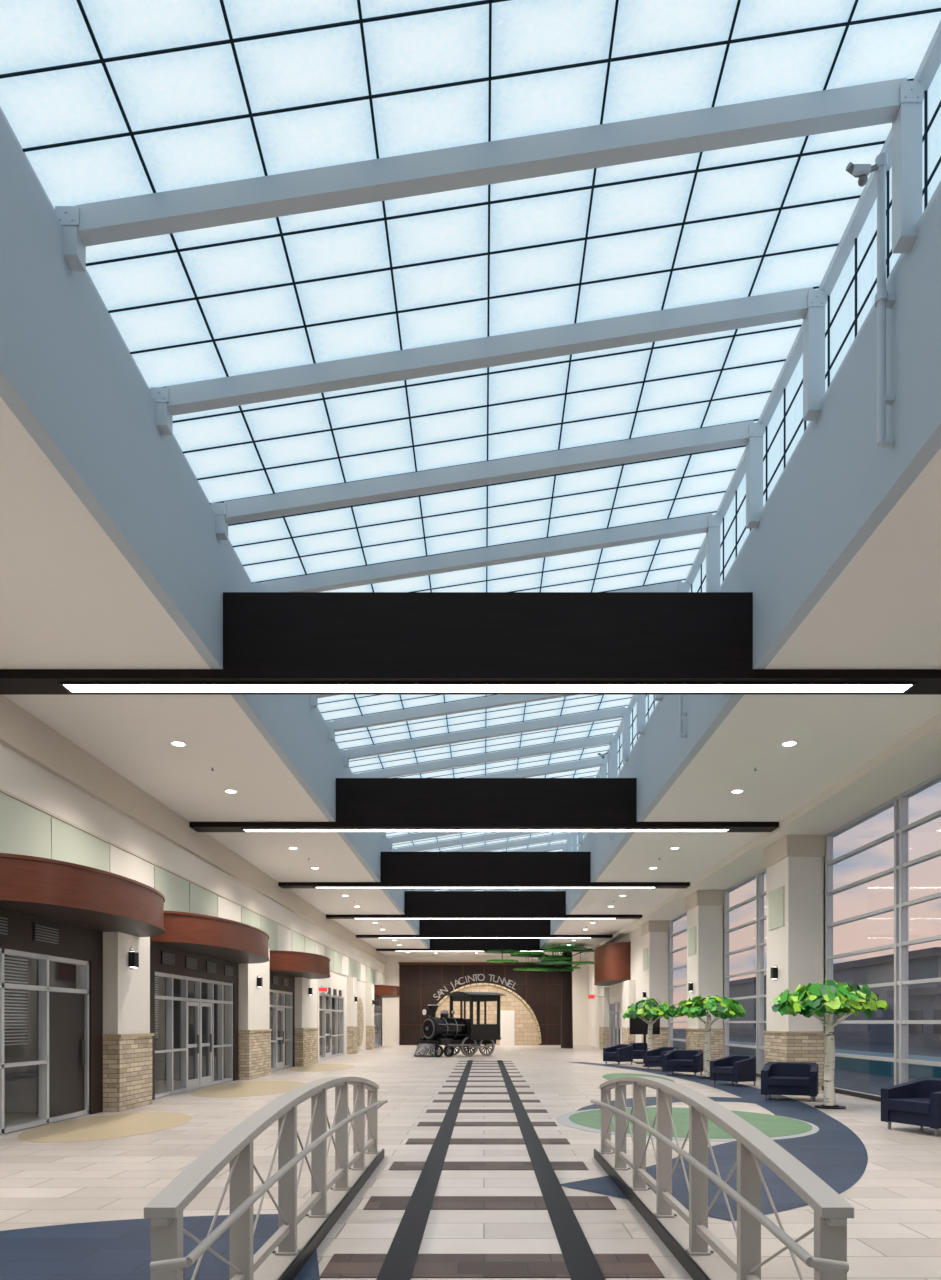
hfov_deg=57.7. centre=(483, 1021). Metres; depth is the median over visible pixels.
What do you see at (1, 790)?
trim
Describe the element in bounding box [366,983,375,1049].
stone pilaster
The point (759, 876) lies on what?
window
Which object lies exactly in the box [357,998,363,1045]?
stone pilaster
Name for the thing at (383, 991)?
canopy
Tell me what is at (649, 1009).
birch tree
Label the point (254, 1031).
stone pilaster
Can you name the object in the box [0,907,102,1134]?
storefront
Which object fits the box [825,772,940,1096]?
window
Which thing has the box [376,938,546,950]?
beam
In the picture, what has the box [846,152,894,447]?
conduit
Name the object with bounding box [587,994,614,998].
exit sign
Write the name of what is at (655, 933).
stone column
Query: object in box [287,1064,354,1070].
inlay
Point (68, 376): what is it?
skylight well
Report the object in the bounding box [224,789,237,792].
recessed light
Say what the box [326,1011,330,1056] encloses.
door
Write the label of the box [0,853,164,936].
canopy
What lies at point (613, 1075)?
inlay
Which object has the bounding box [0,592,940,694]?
beam
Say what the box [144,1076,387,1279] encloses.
railing
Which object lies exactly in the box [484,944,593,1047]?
oak tree
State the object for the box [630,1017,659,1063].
monitor stand
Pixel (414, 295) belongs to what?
skylight
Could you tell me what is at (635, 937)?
wall
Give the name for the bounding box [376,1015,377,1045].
door
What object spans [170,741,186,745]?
recessed light
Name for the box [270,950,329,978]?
canopy
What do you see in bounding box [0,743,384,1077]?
wall
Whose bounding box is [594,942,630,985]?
fascia
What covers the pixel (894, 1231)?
floor
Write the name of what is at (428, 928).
beam
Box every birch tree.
[622,998,676,1066]
[671,994,746,1078]
[771,979,887,1108]
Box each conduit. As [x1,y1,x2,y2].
[598,750,612,840]
[679,695,686,737]
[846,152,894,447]
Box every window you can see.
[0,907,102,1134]
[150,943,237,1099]
[270,971,294,1070]
[317,979,344,1060]
[374,996,381,1046]
[609,1001,620,1046]
[669,912,686,1046]
[724,869,765,1073]
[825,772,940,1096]
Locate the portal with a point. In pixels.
(527, 1032)
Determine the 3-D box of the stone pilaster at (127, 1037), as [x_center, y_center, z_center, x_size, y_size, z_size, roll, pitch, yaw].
[-6.655,-0.320,15.950,0.390,3.840,1.540,0,0,0]
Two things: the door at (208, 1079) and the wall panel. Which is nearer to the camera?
the door at (208, 1079)
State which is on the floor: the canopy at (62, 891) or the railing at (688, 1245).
the railing at (688, 1245)
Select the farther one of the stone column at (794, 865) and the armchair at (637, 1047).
the armchair at (637, 1047)
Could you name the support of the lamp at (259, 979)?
attached to the stone pilaster at (254, 1031)
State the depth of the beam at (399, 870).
28.00 m
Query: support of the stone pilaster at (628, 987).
on the floor
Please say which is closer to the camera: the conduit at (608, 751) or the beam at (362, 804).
the beam at (362, 804)
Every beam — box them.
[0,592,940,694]
[189,778,778,831]
[278,852,689,888]
[326,891,641,918]
[356,919,611,937]
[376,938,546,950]
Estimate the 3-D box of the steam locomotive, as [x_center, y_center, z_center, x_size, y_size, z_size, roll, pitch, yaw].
[-1.350,0.080,40.122,4.554,3.040,2.000,0,0,-38]
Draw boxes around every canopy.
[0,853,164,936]
[150,911,268,963]
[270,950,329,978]
[374,985,399,997]
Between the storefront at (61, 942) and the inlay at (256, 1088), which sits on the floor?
the inlay at (256, 1088)
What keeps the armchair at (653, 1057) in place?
on the floor
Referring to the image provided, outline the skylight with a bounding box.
[0,0,940,890]
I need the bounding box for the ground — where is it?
[615,1029,940,1095]
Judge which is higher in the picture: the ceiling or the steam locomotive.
the ceiling
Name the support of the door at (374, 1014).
attached to the window at (378, 1000)
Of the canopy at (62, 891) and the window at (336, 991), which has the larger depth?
the window at (336, 991)
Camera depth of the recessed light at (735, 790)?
16.93 m
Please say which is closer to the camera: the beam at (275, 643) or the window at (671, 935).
the beam at (275, 643)
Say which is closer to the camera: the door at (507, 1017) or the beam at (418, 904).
the beam at (418, 904)
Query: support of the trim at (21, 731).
attached to the wall at (20, 776)
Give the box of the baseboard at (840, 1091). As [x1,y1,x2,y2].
[756,1073,880,1101]
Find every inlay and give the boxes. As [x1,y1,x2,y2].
[0,1213,319,1279]
[17,1112,191,1142]
[190,1081,304,1097]
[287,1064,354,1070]
[556,1107,818,1140]
[561,1062,867,1220]
[577,1097,754,1110]
[603,1073,674,1081]
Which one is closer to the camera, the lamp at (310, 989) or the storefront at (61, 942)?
the storefront at (61, 942)
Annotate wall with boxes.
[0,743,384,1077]
[385,956,587,1044]
[588,926,642,1047]
[673,1038,940,1078]
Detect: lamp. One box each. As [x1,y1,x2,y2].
[128,950,138,969]
[257,976,262,987]
[308,986,312,995]
[688,982,692,991]
[771,966,777,979]
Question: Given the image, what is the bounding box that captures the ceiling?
[0,397,940,957]
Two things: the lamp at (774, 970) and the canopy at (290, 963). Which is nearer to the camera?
the lamp at (774, 970)
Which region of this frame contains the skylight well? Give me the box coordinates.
[0,112,940,948]
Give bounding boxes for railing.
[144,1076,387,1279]
[590,1076,853,1279]
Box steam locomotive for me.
[414,991,505,1056]
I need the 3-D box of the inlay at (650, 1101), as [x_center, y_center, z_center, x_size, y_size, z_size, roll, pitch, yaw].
[3.713,1.597,16.199,4.518,0.001,4.236,0,0,0]
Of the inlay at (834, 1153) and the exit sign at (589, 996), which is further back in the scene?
the exit sign at (589, 996)
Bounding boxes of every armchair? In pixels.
[603,1044,632,1064]
[630,1043,647,1058]
[645,1047,678,1068]
[662,1049,702,1075]
[710,1055,755,1086]
[761,1062,817,1101]
[881,1077,940,1135]
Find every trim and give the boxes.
[0,695,385,964]
[0,788,384,982]
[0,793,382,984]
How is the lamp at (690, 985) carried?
attached to the stone column at (704, 909)
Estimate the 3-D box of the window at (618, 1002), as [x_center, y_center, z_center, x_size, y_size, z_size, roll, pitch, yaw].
[7.260,0.250,47.000,0.120,2.700,4.000,0,0,0]
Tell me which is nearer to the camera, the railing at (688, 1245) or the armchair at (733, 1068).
the railing at (688, 1245)
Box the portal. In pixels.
[436,983,540,1044]
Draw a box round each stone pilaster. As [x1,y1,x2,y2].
[102,932,153,1111]
[238,948,271,1079]
[295,977,318,1066]
[347,977,358,1053]
[357,998,363,1045]
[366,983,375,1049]
[600,987,608,1049]
[622,980,634,1043]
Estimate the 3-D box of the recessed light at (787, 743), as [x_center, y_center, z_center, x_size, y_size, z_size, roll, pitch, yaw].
[5.030,-4.582,14.050,0.260,0.015,0.260,0,0,0]
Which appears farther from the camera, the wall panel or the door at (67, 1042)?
the wall panel
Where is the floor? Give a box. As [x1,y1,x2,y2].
[0,1045,940,1279]
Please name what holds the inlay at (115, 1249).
on the floor
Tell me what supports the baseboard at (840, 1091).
on the floor
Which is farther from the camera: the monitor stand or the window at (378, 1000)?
the window at (378, 1000)
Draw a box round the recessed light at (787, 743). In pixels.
[781,741,797,745]
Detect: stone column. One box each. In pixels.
[641,920,668,1048]
[685,890,723,1069]
[763,835,824,1089]
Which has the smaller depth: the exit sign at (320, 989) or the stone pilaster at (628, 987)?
the exit sign at (320, 989)
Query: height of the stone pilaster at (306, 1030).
3.840 m
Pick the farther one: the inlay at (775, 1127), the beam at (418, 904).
the beam at (418, 904)
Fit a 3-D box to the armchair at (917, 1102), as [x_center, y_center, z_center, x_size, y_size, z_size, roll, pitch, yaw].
[6.500,1.220,12.450,0.840,0.759,1.026,0,0,-20]
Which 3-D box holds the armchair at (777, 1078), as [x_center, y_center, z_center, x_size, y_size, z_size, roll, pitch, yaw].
[6.320,1.220,17.600,1.072,0.759,0.840,0,0,25]
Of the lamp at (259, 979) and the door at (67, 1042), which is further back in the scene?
the lamp at (259, 979)
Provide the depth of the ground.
45.16 m
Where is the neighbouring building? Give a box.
[729,947,940,1047]
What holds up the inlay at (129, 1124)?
on the floor
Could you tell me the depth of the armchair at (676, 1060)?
25.41 m
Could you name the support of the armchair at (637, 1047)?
on the floor
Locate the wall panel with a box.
[398,962,561,1044]
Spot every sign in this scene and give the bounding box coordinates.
[317,987,327,992]
[433,974,514,999]
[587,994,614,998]
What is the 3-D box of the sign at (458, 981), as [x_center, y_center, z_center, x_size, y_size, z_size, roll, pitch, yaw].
[-0.654,-2.407,58.840,5.682,1.815,0.060,0,0,0]
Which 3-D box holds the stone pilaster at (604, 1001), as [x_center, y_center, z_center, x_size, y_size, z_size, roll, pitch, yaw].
[7.022,-0.200,49.800,0.345,3.600,1.600,0,0,0]
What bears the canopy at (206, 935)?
attached to the wall at (20, 776)
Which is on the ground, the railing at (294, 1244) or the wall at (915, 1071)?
the wall at (915, 1071)
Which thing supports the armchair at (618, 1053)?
on the floor
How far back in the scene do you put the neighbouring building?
70.48 m
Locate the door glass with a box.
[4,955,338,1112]
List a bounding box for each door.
[49,992,85,1117]
[188,1002,198,1086]
[201,1003,211,1084]
[277,1008,283,1067]
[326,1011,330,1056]
[374,1014,375,1045]
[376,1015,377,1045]
[500,1010,514,1044]
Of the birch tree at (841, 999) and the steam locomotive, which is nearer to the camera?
the birch tree at (841, 999)
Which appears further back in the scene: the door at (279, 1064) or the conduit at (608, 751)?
the door at (279, 1064)
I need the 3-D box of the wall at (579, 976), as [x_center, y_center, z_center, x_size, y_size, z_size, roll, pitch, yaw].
[0.650,-1.545,59.100,15.500,6.290,0.200,0,0,0]
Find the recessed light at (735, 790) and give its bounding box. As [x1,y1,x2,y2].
[730,789,743,792]
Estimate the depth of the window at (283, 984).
29.17 m
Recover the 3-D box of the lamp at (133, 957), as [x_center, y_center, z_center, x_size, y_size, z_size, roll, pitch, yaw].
[-6.468,-1.150,15.750,0.120,0.360,0.180,0,0,0]
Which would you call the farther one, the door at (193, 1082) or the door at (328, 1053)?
the door at (328, 1053)
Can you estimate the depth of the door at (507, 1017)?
58.67 m
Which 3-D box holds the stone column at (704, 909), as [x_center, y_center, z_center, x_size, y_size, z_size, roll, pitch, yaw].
[7.620,-1.399,29.335,1.040,5.998,1.690,0,0,0]
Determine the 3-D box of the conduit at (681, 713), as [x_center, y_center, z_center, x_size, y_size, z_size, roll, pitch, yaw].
[3.297,-6.152,14.739,0.416,2.475,0.116,0,0,-8]
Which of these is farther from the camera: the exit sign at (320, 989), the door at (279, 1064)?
the exit sign at (320, 989)
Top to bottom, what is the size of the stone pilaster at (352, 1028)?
3.840 m

